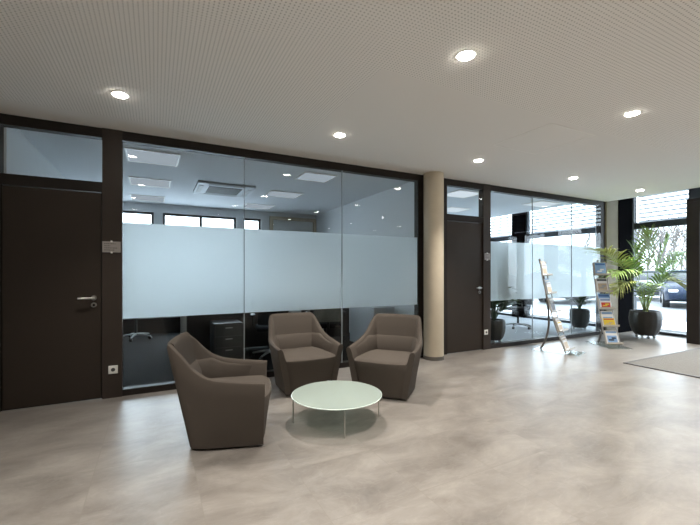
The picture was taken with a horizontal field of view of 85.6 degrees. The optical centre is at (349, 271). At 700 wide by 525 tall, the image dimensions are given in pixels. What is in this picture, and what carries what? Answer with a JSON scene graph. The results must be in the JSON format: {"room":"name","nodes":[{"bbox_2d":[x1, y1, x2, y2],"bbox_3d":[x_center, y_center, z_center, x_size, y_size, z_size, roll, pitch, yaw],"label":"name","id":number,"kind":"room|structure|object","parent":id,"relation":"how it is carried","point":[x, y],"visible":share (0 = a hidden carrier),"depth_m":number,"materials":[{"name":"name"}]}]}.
{"room":"lobby","nodes":[
{"label":"lobby","id":0,"kind":"room"},
{"bbox_2d":[0,124,3,411],"bbox_3d":[-4.195,-0.090,3.218,1.880,2.850,0.100,0,0,-27],"label":"wall","id":1,"kind":"structure","parent":0,"point":[1,126],"depth_m":3.61,"materials":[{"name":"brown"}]},
{"bbox_2d":[0,113,101,410],"bbox_3d":[-2.980,-0.089,3.807,0.820,2.849,0.164,0,0,-27],"label":"door","id":2,"kind":"structure","parent":1,"relation":"in","point":[51,228],"depth_m":3.79,"materials":[{"name":"brown wood"}]},
{"bbox_2d":[4,127,65,178],"bbox_3d":[-4.462,-0.090,5.707,0.120,2.850,4.570,0,0,-27],"label":"wall","id":3,"kind":"structure","parent":0,"point":[21,157],"depth_m":4.18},
{"bbox_2d":[123,201,315,231],"bbox_3d":[-0.682,-0.275,10.330,11.070,3.220,0.200,0,0,-27],"label":"wall","id":4,"kind":"structure","parent":0,"point":[158,209],"depth_m":9.10,"materials":[{"name":"white paint"}]},
{"bbox_2d":[123,210,153,223],"bbox_3d":[-4.845,-0.170,8.180,1.060,2.310,0.060,0,0,-27],"label":"window","id":5,"kind":"structure","parent":4,"relation":"in","point":[124,211],"depth_m":8.31,"materials":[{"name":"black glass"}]},
{"bbox_2d":[163,213,235,227],"bbox_3d":[-3.502,-0.170,8.870,1.600,2.310,0.060,0,0,-27],"label":"window","id":6,"kind":"structure","parent":4,"relation":"in","point":[200,217],"depth_m":8.84,"materials":[{"name":"black metal"}]},
{"bbox_2d":[123,310,313,334],"bbox_3d":[-3.148,1.167,8.860,5.080,0.334,0.159,0,0,-27],"label":"heating unit","id":7,"kind":"object","parent":4,"relation":"attached to","point":[151,325],"depth_m":8.21,"materials":[{"name":"brown metal"}]},
{"bbox_2d":[243,218,260,229],"bbox_3d":[-2.452,-0.170,9.410,0.440,2.310,0.060,0,0,-27],"label":"window","id":8,"kind":"structure","parent":4,"relation":"in","point":[246,219],"depth_m":9.43,"materials":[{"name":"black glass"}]},
{"bbox_2d":[269,216,315,231],"bbox_3d":[-1.464,-1.165,9.783,1.240,0.480,0.060,0,0,-27],"label":"trim","id":9,"kind":"structure","parent":4,"relation":"attached to","point":[271,218],"depth_m":9.72,"materials":[{"name":"brown wood"}]},
{"bbox_2d":[122,131,423,395],"bbox_3d":[-0.660,-0.090,5.035,4.070,2.850,0.100,0,0,-27],"label":"glass partition","id":10,"kind":"structure","parent":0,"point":[169,270],"depth_m":4.78,"materials":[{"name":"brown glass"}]},
{"bbox_2d":[0,0,699,216],"bbox_3d":[1.425,-1.545,2.981,12.060,0.060,14.800,0,0,-27],"label":"ceiling","id":11,"kind":"structure","parent":0,"point":[284,77],"depth_m":3.14,"materials":[{"name":"paint"}]},
{"bbox_2d":[110,91,129,98],"bbox_3d":[-1.963,-1.509,3.230,0.144,0.012,0.144,0,0,-27],"label":"recessed light","id":12,"kind":"object","parent":11,"relation":"in","point":[118,94],"visible":1,"depth_m":3.22,"materials":[{"name":"white plastic"}]},
{"bbox_2d":[130,194,164,201],"bbox_3d":[-4.138,-1.509,7.745,0.620,0.012,0.620,0,0,-27],"label":"light panel","id":13,"kind":"object","parent":11,"relation":"attached to","point":[133,196],"visible":1,"depth_m":7.75,"materials":[{"name":"white plastic"}]},
{"bbox_2d":[128,176,170,187],"bbox_3d":[-3.371,-1.509,6.385,0.620,0.012,0.620,0,0,-27],"label":"light panel","id":14,"kind":"object","parent":11,"relation":"attached to","point":[139,181],"visible":1,"depth_m":6.37,"materials":[{"name":"white plastic"}]},
{"bbox_2d":[124,147,179,166],"bbox_3d":[-2.605,-1.509,5.003,0.620,0.012,0.620,0,0,-27],"label":"light panel","id":15,"kind":"object","parent":11,"relation":"attached to","point":[132,154],"visible":1,"depth_m":4.97,"materials":[{"name":"white plastic"}]},
{"bbox_2d":[193,180,255,197],"bbox_3d":[-2.304,-1.492,6.889,0.960,0.045,0.960,0,0,-27],"label":"air conditioner","id":16,"kind":"object","parent":11,"relation":"attached to","point":[202,187],"visible":0.93,"depth_m":6.74,"materials":[{"name":"grey plastic"}]},
{"bbox_2d":[205,186,241,194],"bbox_3d":[-2.303,-1.475,6.888,0.560,0.008,0.558,0,0,-27],"label":"grille","id":17,"kind":"object","parent":16,"relation":"attached to","point":[209,189],"depth_m":6.83,"materials":[{"name":"white metal"}]},
{"bbox_2d":[242,203,274,208],"bbox_3d":[-2.109,-1.509,8.698,0.640,0.012,0.550,0,0,-27],"label":"light panel","id":18,"kind":"object","parent":11,"relation":"attached to","point":[247,205],"visible":0.96,"depth_m":8.70,"materials":[{"name":"white plastic"}]},
{"bbox_2d":[264,190,303,198],"bbox_3d":[-1.294,-1.509,7.374,0.640,0.012,0.550,0,0,-27],"label":"light panel","id":19,"kind":"object","parent":11,"relation":"attached to","point":[273,193],"visible":1,"depth_m":7.35,"materials":[{"name":"white plastic"}]},
{"bbox_2d":[266,191,300,197],"bbox_3d":[-1.294,-1.511,7.374,0.600,0.008,0.510,0,0,-27],"label":"diffuser","id":20,"kind":"object","parent":19,"relation":"attached to","point":[282,194],"depth_m":7.35,"materials":[{"name":"white plastic"}]},
{"bbox_2d":[294,171,337,182],"bbox_3d":[-0.550,-1.509,6.036,0.550,0.012,0.500,0,0,-27],"label":"light panel","id":21,"kind":"object","parent":11,"relation":"attached to","point":[306,176],"visible":1,"depth_m":6.03,"materials":[{"name":"white plastic"}]},
{"bbox_2d":[297,173,335,181],"bbox_3d":[-0.550,-1.511,6.036,0.510,0.008,0.460,0,0,-27],"label":"diffuser","id":22,"kind":"object","parent":21,"relation":"attached to","point":[314,177],"depth_m":6.03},
{"bbox_2d":[333,133,345,137],"bbox_3d":[-0.113,-1.509,4.180,0.144,0.012,0.144,0,0,-27],"label":"recessed light","id":23,"kind":"object","parent":11,"relation":"in","point":[339,135],"visible":1,"depth_m":4.16,"materials":[{"name":"white plastic"}]},
{"bbox_2d":[447,207,469,211],"bbox_3d":[2.510,-1.509,9.161,0.620,0.012,0.550,0,0,-27],"label":"light panel","id":24,"kind":"object","parent":11,"relation":"attached to","point":[449,209],"visible":0.69,"depth_m":9.12,"materials":[{"name":"white plastic"}]},
{"bbox_2d":[447,190,478,197],"bbox_3d":[2.168,-1.509,7.332,0.620,0.012,0.550,0,0,-27],"label":"light panel","id":25,"kind":"object","parent":11,"relation":"attached to","point":[458,193],"visible":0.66,"depth_m":7.30,"materials":[{"name":"white plastic"}]},
{"bbox_2d":[455,49,476,60],"bbox_3d":[0.811,-1.509,2.643,0.144,0.012,0.144,0,0,-27],"label":"recessed light","id":26,"kind":"object","parent":11,"relation":"in","point":[469,54],"visible":1,"depth_m":2.63,"materials":[{"name":"white plastic"}]},
{"bbox_2d":[521,201,560,206],"bbox_3d":[4.250,-1.509,8.402,0.660,0.012,0.500,0,0,-27],"label":"light panel","id":27,"kind":"object","parent":11,"relation":"attached to","point":[538,203],"visible":0.97,"depth_m":8.42,"materials":[{"name":"white plastic"}]},
{"bbox_2d":[492,123,595,153],"bbox_3d":[2.215,-1.514,4.354,0.760,0.003,0.760,0,0,-27],"label":"ceiling hatch","id":28,"kind":"object","parent":11,"relation":"attached to","point":[550,136],"visible":1,"depth_m":4.32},
{"bbox_2d":[623,110,641,116],"bbox_3d":[2.697,-1.509,3.612,0.144,0.012,0.144,0,0,-27],"label":"recessed light","id":29,"kind":"object","parent":11,"relation":"in","point":[636,112],"visible":1,"depth_m":3.59,"materials":[{"name":"white plastic"}]},
{"bbox_2d":[0,315,699,524],"bbox_3d":[1.846,1.395,3.310,13.110,0.120,15.000,0,0,-27],"label":"floor","id":30,"kind":"structure","parent":0,"point":[526,434],"depth_m":2.80,"materials":[{"name":"stone"}]},
{"bbox_2d":[102,128,122,398],"bbox_3d":[-2.547,-0.089,4.059,0.180,2.849,0.112,0,0,-27],"label":"wall panel","id":31,"kind":"object","parent":30,"relation":"on","point":[112,143],"visible":0.86,"depth_m":4.01,"materials":[{"name":"black wood"}]},
{"bbox_2d":[102,240,120,252],"bbox_3d":[-2.521,-0.265,3.997,0.165,0.135,0.022,0,0,-27],"label":"door sign","id":32,"kind":"object","parent":31,"relation":"attached to","point":[107,246],"visible":1,"depth_m":3.99,"materials":[{"name":"silver metal"}]},
{"bbox_2d":[108,365,117,373],"bbox_3d":[-2.514,1.035,4.013,0.086,0.086,0.027,0,0,-27],"label":"power socket","id":33,"kind":"object","parent":31,"relation":"attached to","point":[113,369],"visible":1,"depth_m":4.00,"materials":[{"name":"white plastic"}]},
{"bbox_2d":[123,318,151,341],"bbox_3d":[-4.275,0.845,7.511,0.640,0.980,0.708,0,0,23],"label":"office chair","id":34,"kind":"object","parent":30,"relation":"on","point":[131,335],"visible":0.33,"depth_m":7.50,"materials":[{"name":"grey plastic"}]},
{"bbox_2d":[167,332,271,448],"bbox_3d":[-1.036,0.924,3.101,0.769,0.822,0.775,0,0,-11],"label":"armchair","id":35,"kind":"object","parent":30,"relation":"on","point":[224,402],"visible":1,"depth_m":2.80,"materials":[{"name":"beige fabric"}]},
{"bbox_2d":[190,358,251,378],"bbox_3d":[-1.085,0.868,3.091,0.516,0.215,0.702,0,0,-11],"label":"cushion","id":36,"kind":"object","parent":35,"relation":"on","point":[208,368],"depth_m":3.36,"materials":[{"name":"beige fabric"}]},
{"bbox_2d":[210,319,242,358],"bbox_3d":[-1.933,1.055,5.904,0.420,0.560,0.530,0,0,-27],"label":"base cabinet","id":37,"kind":"object","parent":30,"relation":"on","point":[226,336],"visible":0.84,"depth_m":5.70,"materials":[{"name":"black plastic"}]},
{"bbox_2d":[180,310,309,350],"bbox_3d":[-1.864,0.965,6.800,2.200,0.740,0.850,0,0,-27],"label":"desk","id":38,"kind":"object","parent":30,"relation":"on","point":[197,326],"visible":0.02,"depth_m":6.35,"materials":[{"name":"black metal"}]},
{"bbox_2d":[250,311,290,359],"bbox_3d":[-1.226,0.845,5.920,0.640,0.980,0.708,0,0,-17],"label":"office chair","id":39,"kind":"object","parent":30,"relation":"on","point":[263,317],"visible":0.34,"depth_m":5.68,"materials":[{"name":"grey plastic"}]},
{"bbox_2d":[268,312,342,394],"bbox_3d":[-0.573,0.924,4.451,0.775,0.822,0.769,0,0,-27],"label":"armchair","id":40,"kind":"object","parent":30,"relation":"on","point":[302,353],"visible":0.95,"depth_m":4.33,"materials":[{"name":"beige fabric"}]},
{"bbox_2d":[273,332,333,351],"bbox_3d":[-0.596,0.868,4.495,0.702,0.215,0.516,0,0,-27],"label":"cushion","id":41,"kind":"object","parent":40,"relation":"on","point":[285,341],"depth_m":4.62,"materials":[{"name":"beige fabric"}]},
{"bbox_2d":[306,308,345,349],"bbox_3d":[-0.400,0.845,6.233,0.640,0.980,0.708,0,0,-12],"label":"office chair","id":42,"kind":"object","parent":30,"relation":"on","point":[327,318],"visible":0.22,"depth_m":5.95,"materials":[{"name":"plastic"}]},
{"bbox_2d":[322,308,348,336],"bbox_3d":[-0.538,0.965,8.156,0.800,0.740,1.400,0,0,-27],"label":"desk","id":43,"kind":"object","parent":30,"relation":"on","point":[332,332],"visible":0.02,"depth_m":7.73,"materials":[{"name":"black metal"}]},
{"bbox_2d":[291,380,381,438],"bbox_3d":[-0.118,1.214,3.413,0.814,0.241,0.814,0,0,-11],"label":"coffee table","id":44,"kind":"object","parent":30,"relation":"on","point":[335,394],"visible":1,"depth_m":3.35,"materials":[{"name":"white glass"}]},
{"bbox_2d":[350,306,393,342],"bbox_3d":[0.395,0.975,6.932,0.420,0.720,0.930,0,0,-27],"label":"base cabinet","id":45,"kind":"object","parent":30,"relation":"on","point":[360,317],"visible":0.29,"depth_m":6.84,"materials":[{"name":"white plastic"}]},
{"bbox_2d":[346,313,422,399],"bbox_3d":[0.440,0.924,4.297,0.775,0.822,0.769,0,0,23],"label":"armchair","id":46,"kind":"object","parent":30,"relation":"on","point":[386,357],"visible":0.94,"depth_m":4.15,"materials":[{"name":"brown fabric"}]},
{"bbox_2d":[355,334,417,354],"bbox_3d":[0.460,0.868,4.343,0.702,0.215,0.516,0,0,23],"label":"cushion","id":47,"kind":"object","parent":46,"relation":"on","point":[367,344],"depth_m":4.47,"materials":[{"name":"fabric"}]},
{"bbox_2d":[423,171,443,360],"bbox_3d":[1.290,-0.089,5.835,0.322,2.849,0.322,0,0,-27],"label":"round column","id":48,"kind":"structure","parent":30,"relation":"on","point":[434,180],"depth_m":5.70,"materials":[{"name":"beige paint"}]},
{"bbox_2d":[447,179,482,353],"bbox_3d":[1.921,-0.089,6.325,0.800,2.849,0.164,0,0,-27],"label":"door","id":49,"kind":"structure","parent":30,"relation":"on","point":[464,232],"depth_m":6.30,"materials":[{"name":"brown wood"}]},
{"bbox_2d":[479,184,490,349],"bbox_3d":[2.341,-0.089,6.570,0.170,2.849,0.112,0,0,-27],"label":"post","id":50,"kind":"object","parent":30,"relation":"on","point":[485,194],"visible":0.86,"depth_m":6.51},
{"bbox_2d":[484,253,489,260],"bbox_3d":[2.362,-0.265,6.506,0.130,0.135,0.022,0,0,-27],"label":"door sign","id":51,"kind":"object","parent":50,"relation":"attached to","point":[486,255],"visible":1,"depth_m":6.49,"materials":[{"name":"silver metal"}]},
{"bbox_2d":[491,287,522,342],"bbox_3d":[2.788,0.407,7.245,1.018,1.856,1.076,0,0,24],"label":"potted plant","id":52,"kind":"object","parent":30,"relation":"on","point":[498,326],"visible":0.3,"depth_m":7.04,"materials":[{"name":"green plant"}]},
{"bbox_2d":[506,299,533,329],"bbox_3d":[4.031,0.845,9.052,0.640,0.980,0.708,0,0,43],"label":"office chair","id":53,"kind":"object","parent":30,"relation":"on","point":[525,301],"visible":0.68,"depth_m":9.00,"materials":[{"name":"grey plastic"}]},
{"bbox_2d":[491,185,604,348],"bbox_3d":[3.943,-0.090,7.401,3.440,2.850,0.100,0,0,-27],"label":"glass partition","id":54,"kind":"structure","parent":30,"relation":"on","point":[516,266],"depth_m":7.27,"materials":[{"name":"brown glass"}]},
{"bbox_2d":[538,259,574,352],"bbox_3d":[3.497,0.553,6.351,0.400,1.564,0.720,0,0,-43],"label":"magazine rack","id":55,"kind":"object","parent":30,"relation":"on","point":[540,261],"visible":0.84,"depth_m":6.42,"materials":[{"name":"silver plastic"}]},
{"bbox_2d":[541,264,547,274],"bbox_3d":[3.348,-0.041,6.508,0.200,0.199,0.039,0,0,-43],"label":"magazine","id":56,"kind":"object","parent":55,"relation":"on","point":[544,268],"visible":0.89,"depth_m":6.49,"materials":[{"name":"white paper"}]},
{"bbox_2d":[544,279,548,293],"bbox_3d":[3.383,0.241,6.471,0.200,0.256,0.064,0,0,-43],"label":"magazine","id":57,"kind":"object","parent":55,"relation":"on","point":[545,280],"visible":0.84,"depth_m":6.41,"materials":[{"name":"white paper"}]},
{"bbox_2d":[546,282,551,293],"bbox_3d":[3.399,0.272,6.454,0.190,0.187,0.050,0,0,-43],"label":"magazine","id":58,"kind":"object","parent":55,"relation":"on","point":[548,285],"visible":0.89,"depth_m":6.43,"materials":[{"name":"white paper"}]},
{"bbox_2d":[548,297,555,311],"bbox_3d":[3.433,0.557,6.417,0.200,0.244,0.074,0,0,-43],"label":"magazine","id":59,"kind":"object","parent":55,"relation":"on","point":[551,301],"visible":0.93,"depth_m":6.40,"materials":[{"name":"white paper"}]},
{"bbox_2d":[554,317,559,331],"bbox_3d":[3.498,0.878,6.349,0.200,0.222,0.081,0,0,-43],"label":"magazine","id":60,"kind":"object","parent":55,"relation":"on","point":[556,319],"visible":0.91,"depth_m":6.30,"materials":[{"name":"white paper"}]},
{"bbox_2d":[556,321,562,330],"bbox_3d":[3.516,0.906,6.330,0.190,0.155,0.059,0,0,-43],"label":"magazine","id":61,"kind":"object","parent":55,"relation":"on","point":[559,324],"visible":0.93,"depth_m":6.31,"materials":[{"name":"white paper"}]},
{"bbox_2d":[561,337,569,350],"bbox_3d":[3.573,1.188,6.270,0.200,0.200,0.083,0,0,-43],"label":"magazine","id":62,"kind":"object","parent":55,"relation":"on","point":[564,341],"visible":0.93,"depth_m":6.25,"materials":[{"name":"white paper"}]},
{"bbox_2d":[566,296,593,329],"bbox_3d":[5.398,0.817,8.849,0.632,1.037,0.564,0,0,22],"label":"potted plant","id":63,"kind":"object","parent":30,"relation":"on","point":[580,317],"visible":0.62,"depth_m":8.71,"materials":[{"name":"green plant"}]},
{"bbox_2d":[592,260,623,345],"bbox_3d":[4.692,0.553,6.876,0.400,1.564,0.720,0,0,1],"label":"magazine rack","id":64,"kind":"object","parent":30,"relation":"on","point":[606,273],"visible":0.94,"depth_m":6.94,"materials":[{"name":"silver plastic"}]},
{"bbox_2d":[594,263,605,274],"bbox_3d":[4.697,-0.058,7.095,0.200,0.233,0.044,0,0,1],"label":"magazine","id":65,"kind":"object","parent":64,"relation":"on","point":[599,267],"visible":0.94,"depth_m":7.09,"materials":[{"name":"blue paper"}]},
{"bbox_2d":[596,267,604,272],"bbox_3d":[4.697,-0.030,7.085,0.160,0.113,0.001,0,-8,1],"label":"picture","id":66,"kind":"object","parent":65,"relation":"attached to","point":[597,268],"depth_m":7.09},
{"bbox_2d":[596,278,607,290],"bbox_3d":[4.696,0.243,7.040,0.200,0.251,0.063,0,0,1],"label":"magazine","id":67,"kind":"object","parent":64,"relation":"on","point":[602,284],"visible":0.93,"depth_m":7.04,"materials":[{"name":"white paper"}]},
{"bbox_2d":[598,283,606,289],"bbox_3d":[4.695,0.272,7.028,0.160,0.122,0.001,0,-12,1],"label":"picture","id":68,"kind":"object","parent":67,"relation":"attached to","point":[599,284],"depth_m":7.03},
{"bbox_2d":[597,294,609,306],"bbox_3d":[4.694,0.540,6.972,0.210,0.278,0.083,0,0,1],"label":"magazine","id":69,"kind":"object","parent":64,"relation":"on","point":[600,296],"visible":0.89,"depth_m":6.99,"materials":[{"name":"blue paper"}]},
{"bbox_2d":[599,299,611,307],"bbox_3d":[4.694,0.582,6.945,0.200,0.186,0.059,0,0,1],"label":"magazine","id":70,"kind":"object","parent":64,"relation":"on","point":[603,302],"visible":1,"depth_m":6.94,"materials":[{"name":"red paper"}]},
{"bbox_2d":[601,302,610,306],"bbox_3d":[4.694,0.603,6.933,0.160,0.091,0.001,0,-15,1],"label":"picture","id":71,"kind":"object","parent":70,"relation":"attached to","point":[602,303],"depth_m":6.94},
{"bbox_2d":[600,311,613,325],"bbox_3d":[4.692,0.851,6.882,0.210,0.274,0.098,0,0,1],"label":"magazine","id":72,"kind":"object","parent":64,"relation":"on","point":[604,314],"visible":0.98,"depth_m":6.90,"materials":[{"name":"white paper"}]},
{"bbox_2d":[603,318,614,324],"bbox_3d":[4.692,0.911,6.846,0.200,0.145,0.056,0,0,1],"label":"magazine","id":73,"kind":"object","parent":64,"relation":"on","point":[606,321],"visible":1,"depth_m":6.84,"materials":[{"name":"yellow paper"}]},
{"bbox_2d":[604,330,618,343],"bbox_3d":[4.690,1.170,6.772,0.210,0.238,0.097,0,0,1],"label":"magazine","id":74,"kind":"object","parent":64,"relation":"on","point":[611,335],"visible":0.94,"depth_m":6.77,"materials":[{"name":"white paper"}]},
{"bbox_2d":[607,336,617,341],"bbox_3d":[4.690,1.196,6.756,0.168,0.120,0.002,0,-20,1],"label":"picture","id":75,"kind":"object","parent":74,"relation":"attached to","point":[609,337],"depth_m":6.76},
{"bbox_2d":[605,200,617,330],"bbox_3d":[5.679,-0.275,8.270,0.438,3.220,0.119,0,0,-27],"label":"wall pier","id":76,"kind":"object","parent":30,"relation":"on","point":[611,207],"visible":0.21,"depth_m":8.22,"materials":[{"name":"beige paint"}]},
{"bbox_2d":[618,198,631,332],"bbox_3d":[6.109,-0.275,8.480,0.520,3.220,0.139,0,0,-27],"label":"panel","id":77,"kind":"object","parent":76,"relation":"attached to","point":[624,205],"visible":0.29,"depth_m":8.39,"materials":[{"name":"black metal"}]},
{"bbox_2d":[579,223,685,338],"bbox_3d":[5.835,0.173,7.427,2.684,2.323,1.254,0,0,-15],"label":"potted palm","id":78,"kind":"object","parent":30,"relation":"on","point":[643,322],"visible":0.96,"depth_m":7.51,"materials":[{"name":"plant"}]},
{"bbox_2d":[628,309,662,335],"bbox_3d":[6.015,1.030,7.701,0.556,0.490,0.556,0,0,-27],"label":"pot","id":79,"kind":"object","parent":78,"relation":"attached to","point":[643,322],"depth_m":7.52,"materials":[{"name":"black ceramic"}]},
{"bbox_2d":[623,348,699,377],"bbox_3d":[5.984,1.329,4.677,2.760,0.011,3.330,0,0,-27],"label":"entrance mat","id":80,"kind":"object","parent":30,"relation":"on","point":[687,362],"visible":1,"depth_m":5.53,"materials":[{"name":"grey carpet"}]},
{"bbox_2d":[316,182,413,332],"bbox_3d":[0.181,-0.090,8.093,0.120,2.850,4.570,0,0,-27],"label":"wall","id":81,"kind":"structure","parent":0,"point":[390,212],"depth_m":7.22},
{"bbox_2d":[512,212,525,317],"bbox_3d":[5.072,-0.275,11.242,0.200,3.220,0.440,0,0,-27],"label":"column","id":82,"kind":"structure","parent":0,"point":[518,219],"depth_m":11.16,"materials":[{"name":"black metal"}]},
{"bbox_2d":[491,236,511,315],"bbox_3d":[4.633,-0.275,12.107,0.110,3.220,1.500,0,0,-27],"label":"window","id":83,"kind":"structure","parent":82,"relation":"attached to","point":[507,238],"depth_m":11.75,"materials":[{"name":"metal"}]},
{"bbox_2d":[526,211,595,325],"bbox_3d":[5.756,-0.275,9.923,0.110,3.220,2.530,0,0,-27],"label":"window","id":84,"kind":"structure","parent":82,"relation":"attached to","point":[586,230],"depth_m":10.36,"materials":[{"name":"metal"}]},
{"bbox_2d":[531,204,595,233],"bbox_3d":[5.891,-1.445,9.998,0.080,0.840,2.440,0,0,-27],"label":"blind","id":85,"kind":"object","parent":84,"relation":"attached to","point":[536,212],"visible":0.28,"depth_m":10.23,"materials":[{"name":"grey metal"}]},
{"bbox_2d":[496,296,685,330],"bbox_3d":[24.144,1.515,29.273,50.290,0.240,90.000,0,0,-27],"label":"ground","id":86,"kind":"structure","parent":0,"point":[667,324],"depth_m":12.12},
{"bbox_2d":[530,218,545,242],"bbox_3d":[15.651,-1.825,34.244,4.782,6.545,5.163,0,0,33],"label":"bare tree","id":87,"kind":"object","parent":86,"relation":"on","point":[530,218],"visible":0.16,"depth_m":33.32,"materials":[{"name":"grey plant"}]},
{"bbox_2d":[534,213,593,244],"bbox_3d":[17.259,-1.825,31.511,4.488,6.545,4.846,0,0,-30],"label":"bare tree","id":88,"kind":"object","parent":86,"relation":"on","point":[570,213],"visible":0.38,"depth_m":31.72,"materials":[{"name":"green plant"}]},
{"bbox_2d":[574,210,595,246],"bbox_3d":[23.209,-2.553,35.490,4.148,8.049,7.733,0,0,29],"label":"bare tree","id":89,"kind":"object","parent":86,"relation":"on","point":[589,235],"visible":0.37,"depth_m":35.60,"materials":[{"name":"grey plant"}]},
{"bbox_2d":[498,310,685,333],"bbox_3d":[8.005,1.383,6.925,1.130,0.025,17.000,0,0,-27],"label":"gravel strip","id":90,"kind":"object","parent":86,"relation":"on","point":[665,330],"visible":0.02,"depth_m":10.46,"materials":[{"name":"grey gravel"}]},
{"bbox_2d":[531,298,685,321],"bbox_3d":[10.416,1.387,16.596,7.300,0.015,60.000,0,0,-27],"label":"driveway","id":91,"kind":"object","parent":86,"relation":"on","point":[676,311],"visible":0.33,"depth_m":14.69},
{"bbox_2d":[538,296,595,304],"bbox_3d":[10.409,0.647,17.494,4.340,1.485,2.060,0,0,-37],"label":"car","id":92,"kind":"object","parent":91,"relation":"on","point":[541,299],"visible":0.03,"depth_m":16.71,"materials":[{"name":"black paint"}]},
{"bbox_2d":[659,270,685,306],"bbox_3d":[13.936,0.647,15.492,2.060,1.485,4.340,0,0,38],"label":"car","id":93,"kind":"object","parent":91,"relation":"on","point":[675,292],"visible":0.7,"depth_m":14.54,"materials":[{"name":"blue paint"}]},
{"bbox_2d":[637,218,660,257],"bbox_3d":[22.659,-1.538,30.789,4.194,5.950,4.529,0,0,-5],"label":"bare tree","id":94,"kind":"object","parent":86,"relation":"on","point":[642,218],"visible":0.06,"depth_m":30.36,"materials":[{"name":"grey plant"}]},
{"bbox_2d":[637,270,665,295],"bbox_3d":[15.366,0.647,19.493,2.060,1.485,4.340,0,0,43],"label":"car","id":95,"kind":"object","parent":86,"relation":"on","point":[643,279],"visible":0.05,"depth_m":18.74,"materials":[{"name":"silver metal"}]},
{"bbox_2d":[637,227,671,267],"bbox_3d":[28.988,-2.215,36.239,7.258,7.349,3.894,0,0,-36],"label":"bare tree","id":96,"kind":"object","parent":86,"relation":"on","point":[668,227],"visible":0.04,"depth_m":36.60,"materials":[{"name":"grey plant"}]},
{"bbox_2d":[637,205,680,261],"bbox_3d":[28.111,-2.553,35.852,6.783,8.049,3.639,0,0,-5],"label":"bare tree","id":97,"kind":"object","parent":86,"relation":"on","point":[653,205],"visible":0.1,"depth_m":35.14,"materials":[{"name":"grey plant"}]},
{"bbox_2d":[637,208,685,269],"bbox_3d":[24.313,-1.825,29.835,4.782,6.545,5.163,0,0,26],"label":"bare tree","id":98,"kind":"object","parent":86,"relation":"on","point":[669,250],"visible":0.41,"depth_m":29.55,"materials":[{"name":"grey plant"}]},
{"bbox_2d":[638,216,684,267],"bbox_3d":[24.166,-1.538,30.491,4.846,5.950,4.488,0,0,-33],"label":"bare tree","id":99,"kind":"object","parent":86,"relation":"on","point":[663,230],"visible":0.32,"depth_m":29.98,"materials":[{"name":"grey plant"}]},
{"bbox_2d":[639,213,685,261],"bbox_3d":[31.403,-2.215,37.146,7.733,7.349,4.148,0,0,26],"label":"bare tree","id":100,"kind":"object","parent":86,"relation":"on","point":[657,213],"visible":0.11,"depth_m":37.36,"materials":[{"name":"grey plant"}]},
{"bbox_2d":[649,226,685,269],"bbox_3d":[32.215,-2.553,36.462,3.894,8.049,7.258,0,0,-33],"label":"bare tree","id":101,"kind":"object","parent":86,"relation":"on","point":[681,267],"visible":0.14,"depth_m":36.19,"materials":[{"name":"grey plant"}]},
{"bbox_2d":[651,212,685,269],"bbox_3d":[26.666,-1.825,30.358,4.529,6.545,4.194,0,0,-2],"label":"bare tree","id":102,"kind":"object","parent":86,"relation":"on","point":[672,237],"visible":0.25,"depth_m":30.84,"materials":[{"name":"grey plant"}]},
{"bbox_2d":[655,225,685,269],"bbox_3d":[27.842,-1.538,31.732,5.163,5.950,4.782,0,0,29],"label":"bare tree","id":103,"kind":"object","parent":86,"relation":"on","point":[678,232],"visible":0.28,"depth_m":31.12,"materials":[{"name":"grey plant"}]},
{"bbox_2d":[692,187,699,198],"bbox_3d":[7.463,-1.650,6.601,0.110,0.470,2.320,0,0,-27],"label":"wall","id":104,"kind":"structure","parent":0,"point":[695,191],"depth_m":7.55,"materials":[{"name":"metal"}]},
{"bbox_2d":[686,198,699,344],"bbox_3d":[7.114,-0.015,6.371,0.822,2.700,2.030,0,0,-27],"label":"door","id":105,"kind":"structure","parent":104,"relation":"in","point":[692,205],"depth_m":7.01,"materials":[{"name":"brown metal"}]},
{"bbox_3d":[1.842,-2.025,3.308,13.500,0.280,15.400,0,0,-27],"label":"ceiling","id":106,"kind":"structure","parent":0,"visible":0},
{"bbox_2d":[491,214,511,237],"bbox_3d":[4.771,-1.445,12.178,0.080,0.840,1.400,0,0,-27],"label":"blind","id":107,"kind":"object","parent":106,"relation":"hanging from","point":[510,214],"visible":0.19,"depth_m":12.04,"materials":[{"name":"grey metal"}]},
{"bbox_3d":[1.286,-0.090,6.052,0.320,2.849,0.070,0,0,-27],"label":"wall","id":108,"kind":"structure","parent":0,"visible":0},
{"bbox_2d":[444,178,446,354],"bbox_3d":[1.493,-0.089,6.141,0.130,2.849,0.100,0,0,-27],"label":"trim","id":109,"kind":"structure","parent":108,"relation":"attached to","point":[445,179],"depth_m":6.11,"materials":[{"name":"brown metal"}]},
{"bbox_3d":[6.397,-0.275,8.707,0.080,3.220,0.220,0,0,-27],"label":"wall","id":110,"kind":"structure","parent":0,"visible":0},
{"bbox_2d":[632,189,691,337],"bbox_3d":[6.679,-0.275,8.116,0.120,3.220,1.090,0,0,-27],"label":"window","id":111,"kind":"structure","parent":110,"relation":"in","point":[675,222],"depth_m":8.36,"materials":[{"name":"metal"}]},
{"bbox_2d":[638,189,688,222],"bbox_3d":[6.821,-1.465,8.188,0.080,0.800,1.010,0,0,-27],"label":"blind","id":112,"kind":"object","parent":111,"relation":"attached to","point":[684,194],"visible":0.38,"depth_m":8.21,"materials":[{"name":"grey metal"}]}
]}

